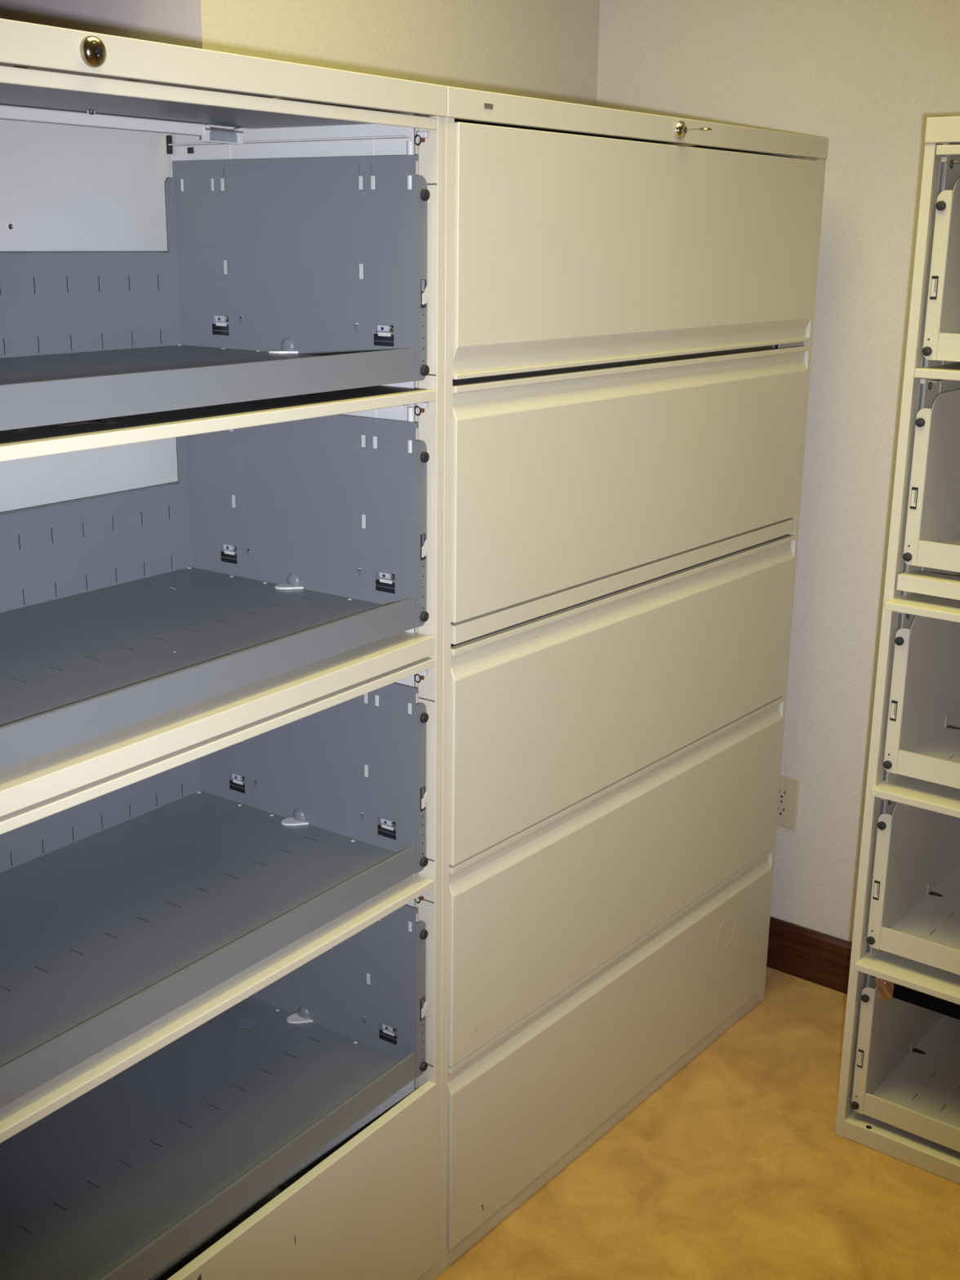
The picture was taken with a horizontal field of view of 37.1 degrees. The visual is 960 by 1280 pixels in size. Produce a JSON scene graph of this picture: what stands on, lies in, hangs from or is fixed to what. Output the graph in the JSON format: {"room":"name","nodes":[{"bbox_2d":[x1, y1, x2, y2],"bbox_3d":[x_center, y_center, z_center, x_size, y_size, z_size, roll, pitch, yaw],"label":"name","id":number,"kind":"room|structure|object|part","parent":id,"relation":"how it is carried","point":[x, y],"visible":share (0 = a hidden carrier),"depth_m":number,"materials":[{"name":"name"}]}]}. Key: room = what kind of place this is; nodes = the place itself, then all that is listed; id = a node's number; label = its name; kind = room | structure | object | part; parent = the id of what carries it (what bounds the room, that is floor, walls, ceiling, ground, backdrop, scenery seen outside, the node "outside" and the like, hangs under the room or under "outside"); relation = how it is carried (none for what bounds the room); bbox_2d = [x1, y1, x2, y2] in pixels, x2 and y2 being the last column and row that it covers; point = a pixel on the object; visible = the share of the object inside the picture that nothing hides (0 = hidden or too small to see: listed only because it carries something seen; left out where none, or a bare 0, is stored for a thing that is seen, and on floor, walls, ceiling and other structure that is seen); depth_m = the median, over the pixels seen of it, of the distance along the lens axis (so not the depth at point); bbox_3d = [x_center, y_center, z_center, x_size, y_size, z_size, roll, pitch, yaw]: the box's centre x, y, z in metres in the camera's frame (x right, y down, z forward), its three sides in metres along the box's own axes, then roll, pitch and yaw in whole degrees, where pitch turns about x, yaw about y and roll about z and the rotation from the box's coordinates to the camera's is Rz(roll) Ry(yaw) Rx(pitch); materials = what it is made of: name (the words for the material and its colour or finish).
{"room":"back office","nodes":[
{"label":"back office","id":0,"kind":"room"},
{"bbox_2d":[0,0,599,106],"bbox_3d":[-0.776,-0.704,3.261,1.813,2.620,1.166,13,20,36],"label":"wall","id":1,"kind":"structure","parent":0,"point":[538,49],"depth_m":2.46,"materials":[{"name":"paint"}]},
{"bbox_2d":[434,966,959,1279],"bbox_3d":[-0.167,1.321,1.053,6.100,0.060,4.605,13,20,36],"label":"floor","id":2,"kind":"structure","parent":0,"point":[735,1166],"depth_m":2.39,"materials":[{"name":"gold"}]},
{"bbox_2d":[0,18,447,1279],"bbox_3d":[-0.552,0.228,1.665,0.503,1.702,1.067,11,19,33],"label":"file cabinet","id":3,"kind":"object","parent":2,"relation":"on","point":[222,300],"visible":1,"depth_m":1.85,"materials":[{"name":"metal"}]},
{"bbox_3d":[-0.744,0.173,1.790,0.002,1.664,1.063,11,19,33],"label":"panel","id":4,"kind":"part","parent":3,"relation":"part of","materials":[{"name":"grey metal"}]},
{"bbox_2d":[0,904,428,1279],"bbox_3d":[-0.537,0.571,1.761,0.478,0.268,1.025,13,20,36],"label":"shelf","id":5,"kind":"object","parent":3,"relation":"on","point":[122,1179],"depth_m":1.93,"materials":[{"name":"grey metal"}]},
{"bbox_2d":[0,682,428,1108],"bbox_3d":[-0.533,0.262,1.674,0.478,0.268,1.025,13,20,36],"label":"shelf","id":6,"kind":"object","parent":3,"relation":"on","point":[122,908],"depth_m":1.92,"materials":[{"name":"grey metal"}]},
{"bbox_2d":[0,414,429,770],"bbox_3d":[-0.529,-0.076,1.578,0.478,0.268,1.025,13,20,36],"label":"shelf","id":7,"kind":"object","parent":3,"relation":"on","point":[277,548],"depth_m":1.88,"materials":[{"name":"grey metal"}]},
{"bbox_2d":[0,155,430,431],"bbox_3d":[-0.525,-0.384,1.491,0.478,0.268,1.025,13,20,36],"label":"shelf","id":8,"kind":"object","parent":3,"relation":"on","point":[282,283],"depth_m":1.82,"materials":[{"name":"grey metal"}]},
{"bbox_3d":[-0.482,0.426,1.669,0.300,0.012,1.030,11,19,33],"label":"flipper door","id":9,"kind":"part","parent":3,"relation":"part of","materials":[{"name":"paint"}]},
{"bbox_3d":[-0.376,0.114,1.506,0.050,0.025,1.027,11,19,33],"label":"cross rail","id":10,"kind":"part","parent":3,"relation":"part of","materials":[{"name":"metal"}]},
{"bbox_3d":[-0.478,0.117,1.581,0.300,0.012,1.030,11,19,33],"label":"flipper door","id":11,"kind":"part","parent":3,"relation":"part of","materials":[{"name":"paint"}]},
{"bbox_3d":[-0.474,-0.223,1.485,0.300,0.014,1.030,11,19,33],"label":"flipper door","id":12,"kind":"part","parent":3,"relation":"part of","materials":[{"name":"paint"}]},
{"bbox_3d":[-0.470,-0.534,1.397,0.300,0.014,1.030,11,19,33],"label":"flipper door","id":13,"kind":"part","parent":3,"relation":"part of","materials":[{"name":"paint"}]},
{"bbox_3d":[-0.546,-0.576,1.441,0.492,0.035,1.067,11,19,33],"label":"panel","id":14,"kind":"part","parent":3,"relation":"part of","materials":[{"name":"paint"}]},
{"bbox_3d":[-0.556,1.031,1.888,0.459,0.034,1.063,11,19,33],"label":"rail","id":15,"kind":"part","parent":3,"relation":"part of","materials":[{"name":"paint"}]},
{"bbox_3d":[-0.264,0.100,2.067,0.423,1.655,0.003,11,19,33],"label":"panel","id":16,"kind":"part","parent":3,"relation":"part of","materials":[{"name":"grey metal"}]},
{"bbox_3d":[-0.367,0.902,1.716,0.015,0.308,1.032,11,19,33],"label":"drawer","id":17,"kind":"part","parent":3,"relation":"part of","materials":[{"name":"paint"}]},
{"bbox_3d":[-0.256,0.130,2.089,0.489,1.667,0.016,11,19,33],"label":"panel","id":18,"kind":"part","parent":3,"relation":"part of","materials":[{"name":"paint"}]},
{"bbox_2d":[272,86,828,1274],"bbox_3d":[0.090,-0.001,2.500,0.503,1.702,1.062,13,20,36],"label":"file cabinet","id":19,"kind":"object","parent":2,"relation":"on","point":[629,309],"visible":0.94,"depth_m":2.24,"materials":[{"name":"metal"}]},
{"bbox_3d":[-0.238,0.123,2.112,0.489,1.667,0.016,13,20,36],"label":"panel","id":20,"kind":"part","parent":19,"relation":"part of","materials":[{"name":"paint"}]},
{"bbox_3d":[0.096,-0.804,2.277,0.492,0.035,1.062,13,20,36],"label":"panel","id":21,"kind":"part","parent":19,"relation":"part of","materials":[{"name":"paint"}]},
{"bbox_3d":[0.086,0.804,2.723,0.459,0.032,1.058,13,20,36],"label":"rail","id":22,"kind":"part","parent":19,"relation":"part of","materials":[{"name":"metal"}]},
{"bbox_3d":[0.267,0.676,2.541,0.015,0.315,1.024,13,20,36],"label":"drawer","id":23,"kind":"part","parent":19,"relation":"part of","materials":[{"name":"paint"}]},
{"bbox_3d":[0.271,0.369,2.454,0.015,0.318,1.024,13,20,36],"label":"drawer","id":24,"kind":"part","parent":19,"relation":"part of","materials":[{"name":"paint"}]},
{"bbox_3d":[0.275,0.059,2.366,0.015,0.317,1.024,13,20,36],"label":"drawer","id":25,"kind":"part","parent":19,"relation":"part of","materials":[{"name":"paint"}]},
{"bbox_3d":[0.275,-0.112,2.316,0.014,0.026,1.016,13,20,36],"label":"cross rail","id":26,"kind":"part","parent":19,"relation":"part of","materials":[{"name":"metal"}]},
{"bbox_3d":[0.278,-0.280,2.269,0.015,0.315,1.021,13,20,36],"label":"drawer","id":27,"kind":"part","parent":19,"relation":"part of","materials":[{"name":"paint"}]},
{"bbox_3d":[0.282,-0.590,2.182,0.015,0.311,1.021,13,20,36],"label":"flipper door","id":28,"kind":"part","parent":19,"relation":"part of","materials":[{"name":"paint"}]},
{"bbox_2d":[684,128,711,130],"bbox_3d":[0.322,-0.757,2.125,0.048,0.002,0.019,13,20,36],"label":"key","id":29,"kind":"object","parent":19,"relation":"in","point":[701,129],"visible":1,"depth_m":2.11,"materials":[{"name":"silver metal"}]},
{"bbox_3d":[0.399,-0.123,2.885,0.423,1.655,0.003,13,20,36],"label":"panel","id":30,"kind":"part","parent":19,"relation":"part of","materials":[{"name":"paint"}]},
{"bbox_3d":[0.407,-0.093,2.906,0.489,1.667,0.016,13,20,36],"label":"panel","id":31,"kind":"part","parent":19,"relation":"part of","materials":[{"name":"paint"}]},
{"bbox_2d":[834,116,959,1184],"bbox_3d":[1.202,0.106,2.172,1.067,1.702,0.519,13,20,36],"label":"file cabinet","id":32,"kind":"object","parent":2,"relation":"on","point":[899,1097],"visible":1,"depth_m":2.38,"materials":[{"name":"metal"}]},
{"bbox_2d":[874,977,893,1000],"bbox_3d":[0.692,0.596,2.449,0.038,0.043,0.020,13,20,36],"label":"packet","id":33,"kind":"object","parent":32,"relation":"hanging from","point":[885,988],"visible":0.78,"depth_m":2.45,"materials":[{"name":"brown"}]},
{"bbox_3d":[1.192,0.908,2.399,1.063,0.035,0.459,13,20,36],"label":"rail","id":34,"kind":"part","parent":32,"relation":"part of","materials":[{"name":"metal"}]},
{"bbox_2d":[850,986,959,1151],"bbox_3d":[1.188,0.749,2.345,1.024,0.266,0.429,13,20,36],"label":"shelf","id":35,"kind":"object","parent":32,"relation":"on","point":[905,1049],"depth_m":2.52,"materials":[{"name":"metal"}]},
{"bbox_3d":[1.137,0.616,2.237,1.038,0.012,0.300,13,20,36],"label":"flipper door","id":36,"kind":"part","parent":32,"relation":"part of","materials":[{"name":"paint"}]},
{"bbox_2d":[866,802,959,974],"bbox_3d":[1.192,0.440,2.258,1.024,0.266,0.429,13,20,36],"label":"shelf","id":37,"kind":"object","parent":32,"relation":"on","point":[913,853],"depth_m":2.44,"materials":[{"name":"metal"}]},
{"bbox_3d":[0.809,-0.003,2.480,0.003,1.655,0.423,13,20,36],"label":"panel","id":38,"kind":"part","parent":32,"relation":"part of","materials":[{"name":"paint"}]},
{"bbox_3d":[1.140,0.310,2.151,1.038,0.012,0.300,13,20,36],"label":"flipper door","id":39,"kind":"part","parent":32,"relation":"part of","materials":[{"name":"paint"}]},
{"bbox_2d":[883,615,959,788],"bbox_3d":[1.196,0.134,2.172,1.024,0.266,0.429,13,20,36],"label":"shelf","id":40,"kind":"object","parent":32,"relation":"on","point":[922,658],"depth_m":2.34,"materials":[{"name":"metal"}]},
{"bbox_3d":[1.136,0.007,2.054,1.038,0.012,0.300,13,20,36],"label":"flipper door","id":41,"kind":"part","parent":32,"relation":"part of","materials":[{"name":"paint"}]},
{"bbox_3d":[1.073,0.669,2.169,0.929,0.050,0.004,13,20,36],"label":"hanging rail","id":42,"kind":"part","parent":32,"relation":"part of","materials":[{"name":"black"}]},
{"bbox_3d":[1.077,-0.005,1.973,1.027,0.025,0.050,13,20,36],"label":"cross rail","id":43,"kind":"part","parent":32,"relation":"part of","materials":[{"name":"metal"}]},
{"bbox_2d":[902,389,959,572],"bbox_3d":[1.200,-0.201,2.077,1.024,0.266,0.429,13,20,36],"label":"shelf","id":44,"kind":"object","parent":32,"relation":"on","point":[931,434],"depth_m":2.23,"materials":[{"name":"metal"}]},
{"bbox_3d":[1.155,-0.344,1.974,1.030,0.014,0.300,13,20,36],"label":"flipper door","id":45,"kind":"part","parent":32,"relation":"part of","materials":[{"name":"paint"}]},
{"bbox_2d":[922,177,959,361],"bbox_3d":[1.204,-0.506,1.991,1.024,0.266,0.429,13,20,36],"label":"shelf","id":46,"kind":"object","parent":32,"relation":"on","point":[941,212],"depth_m":2.14,"materials":[{"name":"metal"}]},
{"bbox_3d":[1.220,-0.699,1.955,1.067,0.035,0.492,13,20,36],"label":"panel","id":47,"kind":"part","parent":32,"relation":"part of","materials":[{"name":"paint"}]},
{"bbox_3d":[1.161,-0.652,1.891,1.030,0.014,0.300,13,20,36],"label":"flipper door","id":48,"kind":"part","parent":32,"relation":"part of","materials":[{"name":"paint"}]},
{"bbox_2d":[596,0,959,942],"bbox_3d":[1.952,-0.274,1.862,4.287,2.620,0.100,13,20,36],"label":"wall","id":49,"kind":"structure","parent":0,"point":[866,77],"depth_m":2.76,"materials":[{"name":"paint"}]},
{"bbox_2d":[777,774,799,830],"bbox_3d":[0.639,0.341,3.026,0.070,0.114,0.008,13,20,36],"label":"wall outlet","id":50,"kind":"object","parent":49,"relation":"attached to","point":[788,786],"visible":0.72,"depth_m":3.02,"materials":[{"name":"beige plastic"}]},
{"bbox_2d":[777,803,788,817],"bbox_3d":[0.637,0.360,3.029,0.033,0.027,0.002,13,20,36],"label":"receptacle","id":51,"kind":"object","parent":50,"relation":"attached to","point":[783,808],"depth_m":3.02,"materials":[{"name":"beige plastic"}]},
{"bbox_2d":[778,786,789,799],"bbox_3d":[0.637,0.323,3.019,0.033,0.027,0.002,13,20,36],"label":"receptacle","id":52,"kind":"object","parent":50,"relation":"attached to","point":[784,794],"depth_m":3.01,"materials":[{"name":"beige plastic"}]},
{"bbox_2d":[766,915,852,994],"bbox_3d":[1.863,0.934,2.189,4.187,0.115,0.014,13,20,36],"label":"baseboard","id":53,"kind":"structure","parent":49,"relation":"attached to","point":[815,957],"depth_m":3.05,"materials":[{"name":"brown wood"}]}
]}

